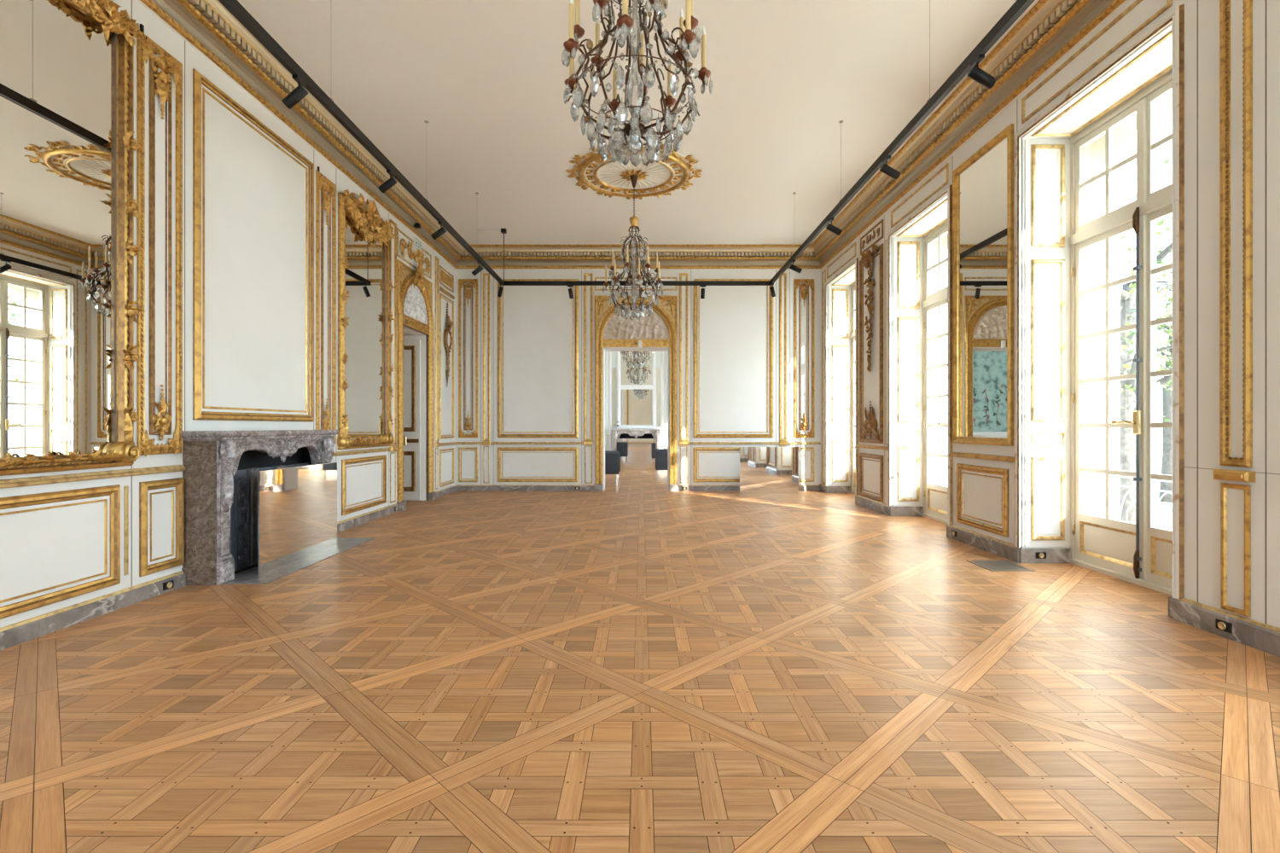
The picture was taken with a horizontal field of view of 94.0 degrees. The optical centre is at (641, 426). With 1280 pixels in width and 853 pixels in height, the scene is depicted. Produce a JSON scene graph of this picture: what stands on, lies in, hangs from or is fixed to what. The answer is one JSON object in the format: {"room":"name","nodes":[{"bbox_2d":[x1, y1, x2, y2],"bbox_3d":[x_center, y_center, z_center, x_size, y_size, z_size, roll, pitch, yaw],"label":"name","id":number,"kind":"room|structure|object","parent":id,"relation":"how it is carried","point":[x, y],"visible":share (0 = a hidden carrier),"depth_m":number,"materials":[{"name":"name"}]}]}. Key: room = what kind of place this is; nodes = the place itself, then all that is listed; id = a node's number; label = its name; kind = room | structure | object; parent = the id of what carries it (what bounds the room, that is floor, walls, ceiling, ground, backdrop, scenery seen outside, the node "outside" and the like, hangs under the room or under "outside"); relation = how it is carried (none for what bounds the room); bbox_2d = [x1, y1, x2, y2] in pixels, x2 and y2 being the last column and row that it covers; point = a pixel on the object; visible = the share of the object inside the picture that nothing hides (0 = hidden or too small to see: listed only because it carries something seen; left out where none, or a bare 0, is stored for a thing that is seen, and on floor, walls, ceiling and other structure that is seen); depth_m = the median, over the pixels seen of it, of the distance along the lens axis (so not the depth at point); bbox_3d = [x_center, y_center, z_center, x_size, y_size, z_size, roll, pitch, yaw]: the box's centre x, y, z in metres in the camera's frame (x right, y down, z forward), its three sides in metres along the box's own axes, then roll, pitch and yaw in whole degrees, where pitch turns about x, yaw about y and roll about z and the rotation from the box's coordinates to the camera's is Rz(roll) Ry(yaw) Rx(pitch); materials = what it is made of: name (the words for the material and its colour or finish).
{"room":"historic interior","nodes":[
{"label":"historic interior","id":0,"kind":"room"},
{"bbox_2d":[0,0,457,628],"bbox_3d":[-3.668,-1.060,4.125,0.503,4.520,14.050,0,0,0],"label":"wall","id":1,"kind":"structure","parent":0,"point":[235,271],"depth_m":4.73,"materials":[{"name":"beige paint"}]},
{"bbox_2d":[0,0,145,476],"bbox_3d":[-3.375,-1.314,3.039,0.190,3.158,2.065,0,0,0],"label":"gilded mirror","id":2,"kind":"object","parent":1,"relation":"attached to","point":[68,206],"visible":1,"depth_m":3.58,"materials":[{"name":"gilded gold"},{"name":"silvered mirror glass"}]},
{"bbox_2d":[139,23,147,40],"bbox_3d":[-3.447,-2.734,4.140,0.046,0.103,0.020,0,0,0],"label":"hook","id":3,"kind":"object","parent":1,"relation":"attached to","point":[142,26],"visible":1,"depth_m":4.14,"materials":[{"name":"black metal"}]},
{"bbox_2d":[162,580,173,590],"bbox_3d":[-3.426,1.150,4.330,0.017,0.056,0.090,0,0,0],"label":"wall socket","id":4,"kind":"object","parent":1,"relation":"attached to","point":[168,584],"visible":1,"depth_m":4.32,"materials":[{"name":"black metal"}]},
{"bbox_2d":[167,581,172,588],"bbox_3d":[-3.421,1.150,4.330,0.007,0.043,0.044,0,0,0],"label":"receptacle","id":5,"kind":"object","parent":4,"relation":"attached to","point":[169,584],"depth_m":4.33,"materials":[{"name":"gold metal"}]},
{"bbox_2d":[0,485,457,651],"bbox_3d":[-3.453,1.145,4.325,0.035,0.111,13.650,0,0,0],"label":"baseboard","id":6,"kind":"structure","parent":1,"relation":"attached to","point":[12,635],"depth_m":3.80,"materials":[{"name":"stone"}]},
{"bbox_2d":[337,189,395,449],"bbox_3d":[-3.388,-1.284,7.482,0.165,3.098,1.399,0,0,0],"label":"gilded mirror","id":7,"kind":"object","parent":1,"relation":"attached to","point":[365,287],"visible":1,"depth_m":7.43,"materials":[{"name":"gilded gold"},{"name":"silvered mirror glass"}]},
{"bbox_2d":[345,212,384,441],"bbox_3d":[-3.466,-1.228,7.480,0.005,2.825,1.160,0,0,0],"label":"mirror glass","id":8,"kind":"object","parent":7,"relation":"attached to","point":[365,275],"depth_m":7.47,"materials":[{"name":"silver metal"}]},
{"bbox_2d":[396,227,435,511],"bbox_3d":[-3.738,-0.810,9.144,0.805,4.020,1.363,0,0,0],"label":"door frame","id":9,"kind":"structure","parent":1,"relation":"in","point":[415,316],"depth_m":9.60,"materials":[{"name":"wood"}]},
{"bbox_2d":[413,236,422,251],"bbox_3d":[-3.454,-2.815,9.210,0.032,0.150,0.300,0,0,0],"label":"exit sign","id":10,"kind":"object","parent":1,"relation":"attached to","point":[417,243],"visible":1,"depth_m":9.17,"materials":[{"name":"white plastic"}]},
{"bbox_2d":[443,302,452,385],"bbox_3d":[-3.429,-1.460,10.600,0.101,1.520,0.370,0,0,0],"label":"wall medallion","id":11,"kind":"object","parent":1,"relation":"attached to","point":[447,334],"visible":1,"depth_m":10.57,"materials":[{"name":"gold metal"}]},
{"bbox_2d":[445,350,449,385],"bbox_3d":[-3.442,-1.028,10.598,0.075,0.656,0.136,0,0,0],"label":"pendant","id":12,"kind":"object","parent":11,"relation":"attached to","point":[447,371],"depth_m":10.58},
{"bbox_2d":[605,351,667,450],"bbox_3d":[-0.600,-1.060,16.940,9.200,4.520,0.320,0,0,0],"label":"wall","id":13,"kind":"structure","parent":0,"point":[610,357],"depth_m":16.90,"materials":[{"name":"white paint"}]},
{"bbox_2d":[610,367,616,427],"bbox_3d":[-0.780,-0.825,16.885,0.160,1.690,0.030,0,0,0],"label":"wall panel","id":14,"kind":"object","parent":13,"relation":"attached to","point":[613,370],"visible":1,"depth_m":16.88,"materials":[{"name":"beige paint"}]},
{"bbox_2d":[611,368,616,426],"bbox_3d":[-0.780,-0.825,16.885,0.120,1.650,0.006,0,0,0],"label":"mirror glass","id":15,"kind":"object","parent":14,"relation":"attached to","point":[613,370],"depth_m":16.88,"materials":[{"name":"silver metal"}]},
{"bbox_2d":[616,351,655,428],"bbox_3d":[-0.150,-1.470,16.870,1.080,3.060,0.060,0,0,0],"label":"mirror","id":16,"kind":"object","parent":13,"relation":"attached to","point":[636,388],"visible":0.73,"depth_m":16.88,"materials":[{"name":"silver metal"}]},
{"bbox_2d":[621,351,651,384],"bbox_3d":[-0.150,-2.030,16.877,0.880,1.740,0.006,0,0,0],"label":"mirror glass","id":17,"kind":"object","parent":16,"relation":"attached to","point":[629,375],"depth_m":16.88,"materials":[{"name":"silver metal"}]},
{"bbox_2d":[621,389,651,424],"bbox_3d":[-0.150,-0.520,16.877,0.880,1.080,0.006,0,0,0],"label":"mirror glass","id":18,"kind":"object","parent":16,"relation":"attached to","point":[636,404],"depth_m":16.88,"materials":[{"name":"silver metal"}]},
{"bbox_2d":[656,367,661,427],"bbox_3d":[0.480,-0.825,16.885,0.160,1.690,0.030,0,0,0],"label":"mirror","id":19,"kind":"object","parent":13,"relation":"attached to","point":[658,369],"visible":1,"depth_m":16.88,"materials":[{"name":"silver metal"}]},
{"bbox_2d":[237,0,1038,244],"bbox_3d":[-0.060,-3.420,4.325,7.220,0.200,14.050,0,0,0],"label":"ceiling","id":20,"kind":"structure","parent":0,"point":[487,78],"depth_m":6.00,"materials":[{"name":"white paint"}]},
{"bbox_2d":[218,0,1035,285],"bbox_3d":[-0.279,-2.848,5.645,4.942,0.945,8.890,0,0,0],"label":"track","id":21,"kind":"object","parent":20,"relation":"hanging from","point":[234,7],"visible":1,"depth_m":4.90,"materials":[{"name":"black metal"}]},
{"bbox_2d":[281,74,308,109],"bbox_3d":[-2.368,-2.276,4.080,0.173,0.197,0.100,0,0,0],"label":"track spotlight","id":22,"kind":"object","parent":21,"relation":"hanging from","point":[299,92],"visible":1,"depth_m":4.06,"materials":[{"name":"black metal"}]},
{"bbox_2d":[378,169,397,193],"bbox_3d":[-2.369,-2.278,5.570,0.175,0.195,0.100,0,0,0],"label":"track spotlight","id":23,"kind":"object","parent":21,"relation":"hanging from","point":[392,181],"visible":1,"depth_m":5.55,"materials":[{"name":"black metal"}]},
{"bbox_2d":[430,221,446,239],"bbox_3d":[-2.369,-2.279,6.970,0.176,0.192,0.100,0,0,0],"label":"track spotlight","id":24,"kind":"object","parent":21,"relation":"hanging from","point":[442,230],"visible":1,"depth_m":6.95,"materials":[{"name":"black metal"}]},
{"bbox_2d":[471,261,483,275],"bbox_3d":[-2.368,-2.276,8.620,0.173,0.197,0.100,0,0,0],"label":"track spotlight","id":25,"kind":"object","parent":21,"relation":"hanging from","point":[480,268],"visible":1,"depth_m":8.60,"materials":[{"name":"black metal"}]},
{"bbox_2d":[497,283,503,297],"bbox_3d":[-2.346,-2.263,9.938,0.088,0.223,0.123,0,0,-36],"label":"track spotlight","id":26,"kind":"object","parent":21,"relation":"hanging from","point":[501,288],"visible":1,"depth_m":9.91,"materials":[{"name":"black metal"}]},
{"bbox_2d":[567,285,573,298],"bbox_3d":[-1.200,-2.263,10.059,0.100,0.224,0.112,0,0,0],"label":"track spotlight","id":27,"kind":"object","parent":21,"relation":"hanging from","point":[570,291],"visible":1,"depth_m":10.03,"materials":[{"name":"black metal"}]},
{"bbox_2d":[699,285,705,298],"bbox_3d":[1.030,-2.263,10.060,0.100,0.224,0.112,0,0,0],"label":"track spotlight","id":28,"kind":"object","parent":21,"relation":"hanging from","point":[702,290],"visible":1,"depth_m":10.03,"materials":[{"name":"black metal"}]},
{"bbox_2d":[769,283,775,297],"bbox_3d":[2.176,-2.263,9.938,0.088,0.223,0.123,0,0,36],"label":"track spotlight","id":29,"kind":"object","parent":21,"relation":"hanging from","point":[771,288],"visible":1,"depth_m":9.91,"materials":[{"name":"black metal"}]},
{"bbox_2d":[789,259,802,273],"bbox_3d":[2.202,-2.286,8.550,0.180,0.178,0.100,0,0,0],"label":"track spotlight","id":30,"kind":"object","parent":21,"relation":"hanging from","point":[793,267],"visible":1,"depth_m":8.53,"materials":[{"name":"black metal"}]},
{"bbox_2d":[826,217,842,235],"bbox_3d":[2.202,-2.284,6.840,0.179,0.182,0.100,0,0,0],"label":"track spotlight","id":31,"kind":"object","parent":21,"relation":"hanging from","point":[829,227],"visible":1,"depth_m":6.82,"materials":[{"name":"black metal"}]},
{"bbox_2d":[879,156,900,180],"bbox_3d":[2.202,-2.284,5.290,0.179,0.182,0.100,0,0,0],"label":"track spotlight","id":32,"kind":"object","parent":21,"relation":"hanging from","point":[886,169],"visible":1,"depth_m":5.27,"materials":[{"name":"black metal"}]},
{"bbox_2d":[967,54,996,89],"bbox_3d":[2.201,-2.282,3.860,0.178,0.186,0.100,0,0,0],"label":"track spotlight","id":33,"kind":"object","parent":21,"relation":"hanging from","point":[977,74],"visible":1,"depth_m":3.84,"materials":[{"name":"black metal"}]},
{"bbox_2d":[565,141,702,199],"bbox_3d":[-0.100,-3.293,7.820,1.766,0.057,1.767,0,0,0],"label":"rosette","id":34,"kind":"object","parent":20,"relation":"attached to","point":[608,177],"visible":0.83,"depth_m":7.80,"materials":[{"name":"gold paint"}]},
{"bbox_2d":[602,174,663,320],"bbox_3d":[-0.088,-2.365,7.815,0.801,1.911,0.798,0,0,-17],"label":"chandelier","id":35,"kind":"object","parent":34,"relation":"hanging from","point":[633,220],"visible":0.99,"depth_m":7.78,"materials":[{"name":"brown metal"}]},
{"bbox_2d":[605,264,607,281],"bbox_3d":[-0.465,-2.006,7.834,0.025,0.232,0.024,0,0,-17],"label":"candle","id":36,"kind":"object","parent":35,"relation":"on","point":[606,270],"depth_m":7.83,"materials":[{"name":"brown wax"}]},
{"bbox_2d":[611,249,613,265],"bbox_3d":[-0.375,-2.181,7.700,0.025,0.232,0.024,0,0,-17],"label":"candle","id":37,"kind":"object","parent":35,"relation":"on","point":[612,249],"depth_m":7.69,"materials":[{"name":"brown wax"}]},
{"bbox_2d":[613,258,616,276],"bbox_3d":[-0.339,-2.006,7.544,0.025,0.232,0.024,0,0,-17],"label":"candle","id":38,"kind":"object","parent":35,"relation":"on","point":[614,264],"depth_m":7.54,"materials":[{"name":"beige wax"}]},
{"bbox_2d":[626,244,628,261],"bbox_3d":[-0.178,-2.181,7.530,0.025,0.232,0.024,0,0,-17],"label":"candle","id":39,"kind":"object","parent":35,"relation":"on","point":[627,250],"depth_m":7.52,"materials":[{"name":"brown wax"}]},
{"bbox_2d":[638,257,639,274],"bbox_3d":[-0.033,-2.006,7.461,0.025,0.232,0.024,0,0,-17],"label":"candle","id":40,"kind":"object","parent":35,"relation":"on","point":[638,258],"depth_m":7.45,"materials":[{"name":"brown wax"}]},
{"bbox_2d":[646,245,648,262],"bbox_3d":[0.078,-2.181,7.578,0.025,0.232,0.024,0,0,-17],"label":"candle","id":41,"kind":"object","parent":35,"relation":"on","point":[648,246],"depth_m":7.57,"materials":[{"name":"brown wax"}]},
{"bbox_2d":[656,251,657,267],"bbox_3d":[0.200,-2.181,7.808,0.025,0.232,0.024,0,0,-17],"label":"candle","id":42,"kind":"object","parent":35,"relation":"on","point":[656,252],"depth_m":7.80,"materials":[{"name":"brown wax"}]},
{"bbox_2d":[657,261,659,278],"bbox_3d":[0.223,-2.006,7.649,0.025,0.232,0.024,0,0,-17],"label":"candle","id":43,"kind":"object","parent":35,"relation":"on","point":[659,261],"depth_m":7.64,"materials":[{"name":"beige wax"}]},
{"bbox_2d":[561,0,712,167],"bbox_3d":[-0.025,-2.365,3.112,0.801,1.911,0.798,0,0,0],"label":"chandelier","id":44,"kind":"object","parent":20,"relation":"hanging from","point":[635,130],"visible":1,"depth_m":3.08,"materials":[{"name":"clear glass"}]},
{"bbox_2d":[569,0,574,39],"bbox_3d":[-0.344,-2.006,2.926,0.025,0.232,0.024,0,0,0],"label":"candle","id":45,"kind":"object","parent":44,"relation":"on","point":[571,2],"depth_m":2.92,"materials":[{"name":"beige wax"}]},
{"bbox_2d":[569,52,574,76],"bbox_3d":[-0.379,-2.006,3.241,0.025,0.232,0.024,0,0,0],"label":"candle","id":46,"kind":"object","parent":44,"relation":"on","point":[572,61],"depth_m":3.23,"materials":[{"name":"beige wax"}]},
{"bbox_2d":[575,0,579,24],"bbox_3d":[-0.333,-2.181,3.087,0.025,0.232,0.024,0,0,0],"label":"candle","id":47,"kind":"object","parent":44,"relation":"on","point":[577,2],"depth_m":3.08,"materials":[{"name":"beige wax"}]},
{"bbox_2d":[595,17,599,48],"bbox_3d":[-0.247,-2.181,3.333,0.025,0.232,0.024,0,0,0],"label":"candle","id":48,"kind":"object","parent":44,"relation":"on","point":[597,26],"depth_m":3.32,"materials":[{"name":"beige wax"}]},
{"bbox_2d":[612,61,616,98],"bbox_3d":[-0.155,-2.006,3.465,0.025,0.232,0.024,0,0,0],"label":"candle","id":49,"kind":"object","parent":44,"relation":"on","point":[614,76],"depth_m":3.45,"materials":[{"name":"beige wax"}]},
{"bbox_2d":[622,0,628,15],"bbox_3d":[-0.077,-2.006,2.757,0.025,0.232,0.024,0,0,0],"label":"candle","id":50,"kind":"object","parent":44,"relation":"on","point":[625,2],"depth_m":2.75,"materials":[{"name":"beige wax"}]},
{"bbox_2d":[639,29,643,63],"bbox_3d":[-0.001,-2.181,3.418,0.025,0.232,0.024,0,0,0],"label":"candle","id":51,"kind":"object","parent":44,"relation":"on","point":[641,50],"depth_m":3.41,"materials":[{"name":"beige wax"}]},
{"bbox_2d":[667,57,671,95],"bbox_3d":[0.160,-2.006,3.429,0.025,0.232,0.024,0,0,0],"label":"candle","id":52,"kind":"object","parent":44,"relation":"on","point":[669,74],"depth_m":3.42,"materials":[{"name":"beige wax"}]},
{"bbox_2d":[679,8,683,47],"bbox_3d":[0.219,-2.181,3.279,0.025,0.232,0.024,0,0,0],"label":"candle","id":53,"kind":"object","parent":44,"relation":"on","point":[681,20],"depth_m":3.27,"materials":[{"name":"beige wax"}]},
{"bbox_2d":[685,0,690,29],"bbox_3d":[0.223,-2.006,2.861,0.025,0.232,0.024,0,0,0],"label":"candle","id":54,"kind":"object","parent":44,"relation":"on","point":[687,2],"depth_m":2.85,"materials":[{"name":"beige wax"}]},
{"bbox_2d":[690,0,692,15],"bbox_3d":[0.248,-2.181,3.020,0.025,0.232,0.024,0,0,0],"label":"candle","id":55,"kind":"object","parent":44,"relation":"on","point":[691,1],"depth_m":3.01,"materials":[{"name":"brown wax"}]},
{"bbox_2d":[701,25,705,67],"bbox_3d":[0.328,-2.006,3.160,0.025,0.232,0.024,0,0,0],"label":"candle","id":56,"kind":"object","parent":44,"relation":"on","point":[703,37],"depth_m":3.15,"materials":[{"name":"beige wax"}]},
{"bbox_2d":[455,269,820,484],"bbox_3d":[0.150,-1.060,11.323,8.140,4.520,0.453,0,0,0],"label":"wall","id":57,"kind":"structure","parent":0,"point":[749,359],"depth_m":11.15,"materials":[{"name":"beige paint"}]},
{"bbox_2d":[593,296,677,491],"bbox_3d":[-0.104,-0.620,11.322,1.550,3.640,0.495,0,0,0],"label":"door frame","id":58,"kind":"structure","parent":57,"relation":"in","point":[652,335],"depth_m":11.12,"materials":[{"name":"gold metal"}]},
{"bbox_2d":[638,340,641,348],"bbox_3d":[-0.031,-1.530,11.093,0.070,0.140,0.054,0,0,0],"label":"detector","id":59,"kind":"object","parent":58,"relation":"attached to","point":[639,341],"visible":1,"depth_m":11.08,"materials":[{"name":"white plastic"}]},
{"bbox_2d":[455,484,820,491],"bbox_3d":[-0.060,1.145,11.133,6.820,0.111,0.035,0,0,0],"label":"baseboard","id":60,"kind":"structure","parent":57,"relation":"attached to","point":[460,487],"depth_m":11.12,"materials":[{"name":"stone"}]},
{"bbox_2d":[0,469,1279,852],"bbox_3d":[-0.490,1.198,7.400,9.420,0.009,19.800,0,0,0],"label":"floor","id":61,"kind":"structure","parent":0,"point":[636,665],"depth_m":2.62,"materials":[{"name":"brown wood"}]},
{"bbox_2d":[180,430,339,585],"bbox_3d":[-3.297,0.618,5.335,0.346,1.165,1.737,0,0,0],"label":"fireplace","id":62,"kind":"object","parent":61,"relation":"on","point":[220,475],"visible":0.7,"depth_m":4.59,"materials":[{"name":"stone"}]},
{"bbox_2d":[180,430,339,441],"bbox_3d":[-3.297,0.072,5.335,0.346,0.075,1.737,0,0,0],"label":"shelf","id":63,"kind":"object","parent":62,"relation":"attached to","point":[263,435],"depth_m":4.99,"materials":[{"name":"stone"}]},
{"bbox_2d":[257,462,337,575],"bbox_3d":[-3.087,0.777,5.423,0.017,0.834,1.225,0,0,0],"label":"screen","id":64,"kind":"object","parent":61,"relation":"on","point":[297,506],"visible":1,"depth_m":5.31,"materials":[{"name":"silver metal"}]},
{"bbox_2d":[605,450,620,483],"bbox_3d":[-0.890,0.850,12.920,0.820,0.700,0.800,0,0,0],"label":"armchair","id":65,"kind":"object","parent":61,"relation":"on","point":[612,457],"visible":0.41,"depth_m":12.52,"materials":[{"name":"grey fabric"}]},
{"bbox_2d":[616,438,655,469],"bbox_3d":[-0.150,0.765,16.598,1.080,0.861,0.025,0,0,0],"label":"screen","id":66,"kind":"object","parent":61,"relation":"on","point":[635,453],"visible":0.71,"depth_m":16.59,"materials":[{"name":"silver metal"}]},
{"bbox_2d":[611,428,661,450],"bbox_3d":[-0.150,0.624,16.737,1.378,1.152,0.326,0,0,0],"label":"fireplace","id":67,"kind":"object","parent":61,"relation":"on","point":[618,433],"visible":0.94,"depth_m":16.64,"materials":[{"name":"grey stone"}]},
{"bbox_2d":[611,429,661,431],"bbox_3d":[-0.150,0.107,16.737,1.378,0.075,0.326,0,0,0],"label":"shelf","id":68,"kind":"object","parent":67,"relation":"attached to","point":[613,430],"depth_m":16.61,"materials":[{"name":"grey stone"}]},
{"bbox_2d":[655,448,667,478],"bbox_3d":[0.730,0.850,14.050,0.820,0.700,0.800,0,0,0],"label":"armchair","id":69,"kind":"object","parent":61,"relation":"on","point":[660,454],"visible":0.39,"depth_m":13.65,"materials":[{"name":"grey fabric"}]},
{"bbox_2d":[739,447,798,494],"bbox_3d":[2.265,0.780,10.620,1.040,0.840,0.040,0,0,0],"label":"mirror","id":70,"kind":"object","parent":61,"relation":"on","point":[763,470],"visible":1,"depth_m":10.60,"materials":[{"name":"silver metal"}]},
{"bbox_2d":[966,560,1035,571],"bbox_3d":[3.080,1.197,5.140,0.360,0.006,0.380,0,0,0],"label":"floor vent","id":71,"kind":"object","parent":61,"relation":"in","point":[993,566],"visible":1,"depth_m":5.12,"materials":[{"name":"silver metal"}]},
{"bbox_2d":[820,0,1279,628],"bbox_3d":[3.734,-1.060,4.225,0.972,4.520,13.850,0,0,0],"label":"wall","id":72,"kind":"structure","parent":0,"point":[1231,467],"depth_m":3.58,"materials":[{"name":"cream paint"},{"name":"gold gilding"}]},
{"bbox_2d":[136,0,1128,269],"bbox_3d":[-0.060,-3.125,4.325,6.820,0.390,13.650,0,0,0],"label":"trim","id":73,"kind":"structure","parent":72,"relation":"attached to","point":[1050,30],"depth_m":6.33,"materials":[{"name":"beige paint"}]},
{"bbox_2d":[413,222,420,228],"bbox_3d":[-3.400,-3.045,9.055,0.080,0.060,0.070,0,0,0],"label":"ceiling sensor","id":74,"kind":"object","parent":73,"relation":"on","point":[416,225],"visible":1,"depth_m":9.02,"materials":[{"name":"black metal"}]},
{"bbox_2d":[825,242,858,495],"bbox_3d":[3.590,-0.840,10.040,0.540,4.080,1.604,0,0,0],"label":"window","id":75,"kind":"structure","parent":72,"relation":"in","point":[843,301],"depth_m":10.77,"materials":[{"name":"white paint"}]},
{"bbox_2d":[887,162,952,526],"bbox_3d":[3.590,-0.840,7.260,0.540,4.080,1.644,0,0,0],"label":"window","id":76,"kind":"structure","parent":72,"relation":"in","point":[914,302],"depth_m":7.99,"materials":[{"name":"white paint"}]},
{"bbox_2d":[951,530,956,537],"bbox_3d":[3.307,1.135,6.330,0.017,0.056,0.090,0,0,0],"label":"wall socket","id":77,"kind":"object","parent":72,"relation":"attached to","point":[953,532],"visible":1,"depth_m":6.32,"materials":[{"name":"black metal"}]},
{"bbox_2d":[952,123,1013,446],"bbox_3d":[3.329,-1.275,5.875,0.042,2.900,1.000,0,0,0],"label":"mirror","id":78,"kind":"object","parent":72,"relation":"attached to","point":[983,184],"visible":1,"depth_m":5.84,"materials":[{"name":"silver metal"}]},
{"bbox_2d":[819,483,1279,657],"bbox_3d":[3.333,1.129,4.325,0.035,0.141,13.650,0,0,0],"label":"baseboard","id":79,"kind":"structure","parent":72,"relation":"attached to","point":[1254,634],"depth_m":3.58,"materials":[{"name":"stone"}]},
{"bbox_2d":[1014,0,1184,616],"bbox_3d":[3.590,-0.840,4.510,0.540,4.080,1.644,0,0,0],"label":"window","id":80,"kind":"structure","parent":72,"relation":"in","point":[1151,67],"depth_m":4.90,"materials":[{"name":"white paint"}]},
{"bbox_2d":[1035,552,1046,558],"bbox_3d":[3.500,1.130,5.231,0.090,0.056,0.017,0,0,0],"label":"wall socket","id":81,"kind":"object","parent":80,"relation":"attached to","point":[1038,555],"visible":1,"depth_m":5.23,"materials":[{"name":"black metal"}]},
{"bbox_2d":[1215,618,1232,634],"bbox_3d":[3.307,1.135,3.400,0.017,0.056,0.090,0,0,0],"label":"wall socket","id":82,"kind":"object","parent":72,"relation":"attached to","point":[1220,625],"visible":1,"depth_m":3.39,"materials":[{"name":"black metal"}]},
{"bbox_2d":[1217,622,1226,629],"bbox_3d":[3.301,1.135,3.400,0.007,0.043,0.044,0,0,0],"label":"receptacle","id":83,"kind":"object","parent":82,"relation":"attached to","point":[1221,625],"depth_m":3.40,"materials":[{"name":"gold metal"}]},
{"bbox_3d":[-0.800,-3.400,14.325,9.200,0.240,5.550,0,0,0],"label":"ceiling","id":84,"kind":"structure","parent":0,"visible":0},
{"bbox_2d":[620,351,653,369],"bbox_3d":[-0.107,-2.325,14.200,0.801,1.911,0.798,0,0,-40],"label":"chandelier","id":85,"kind":"object","parent":84,"relation":"hanging from","point":[636,363],"visible":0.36,"depth_m":14.17,"materials":[{"name":"clear glass"}]},
{"bbox_3d":[4.635,1.355,7.450,0.830,0.190,21.100,0,0,0],"label":"floor","id":86,"kind":"structure","parent":0,"visible":0},
{"bbox_2d":[1120,476,1172,528],"bbox_3d":[4.945,0.875,7.000,0.050,0.770,20.000,0,0,0],"label":"balcony railing","id":87,"kind":"object","parent":86,"relation":"on","point":[1131,487],"visible":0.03,"depth_m":5.73,"materials":[{"name":"silver metal"}]},
{"label":"outside","id":88,"kind":"structure","parent":0,"visible":0},
{"bbox_2d":[1156,450,1172,530],"bbox_3d":[5.000,2.450,10.000,130.000,0.100,100.000,0,0,0],"label":"ground","id":89,"kind":"structure","parent":88,"point":[1166,523],"depth_m":17.41,"materials":[{"name":"white"}]},
{"bbox_2d":[1120,158,1172,523],"bbox_3d":[9.892,-1.385,12.302,7.086,7.587,7.468,0,0,0],"label":"tree","id":90,"kind":"object","parent":89,"relation":"on","point":[1128,290],"visible":0.16,"depth_m":12.12,"materials":[{"name":"green plant"}]},
{"bbox_2d":[1120,267,1172,502],"bbox_3d":[17.055,-1.635,19.414,8.204,8.085,7.687,0,0,0],"label":"tree","id":91,"kind":"object","parent":89,"relation":"on","point":[1166,460],"visible":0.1,"depth_m":18.93,"materials":[{"name":"green plant"}]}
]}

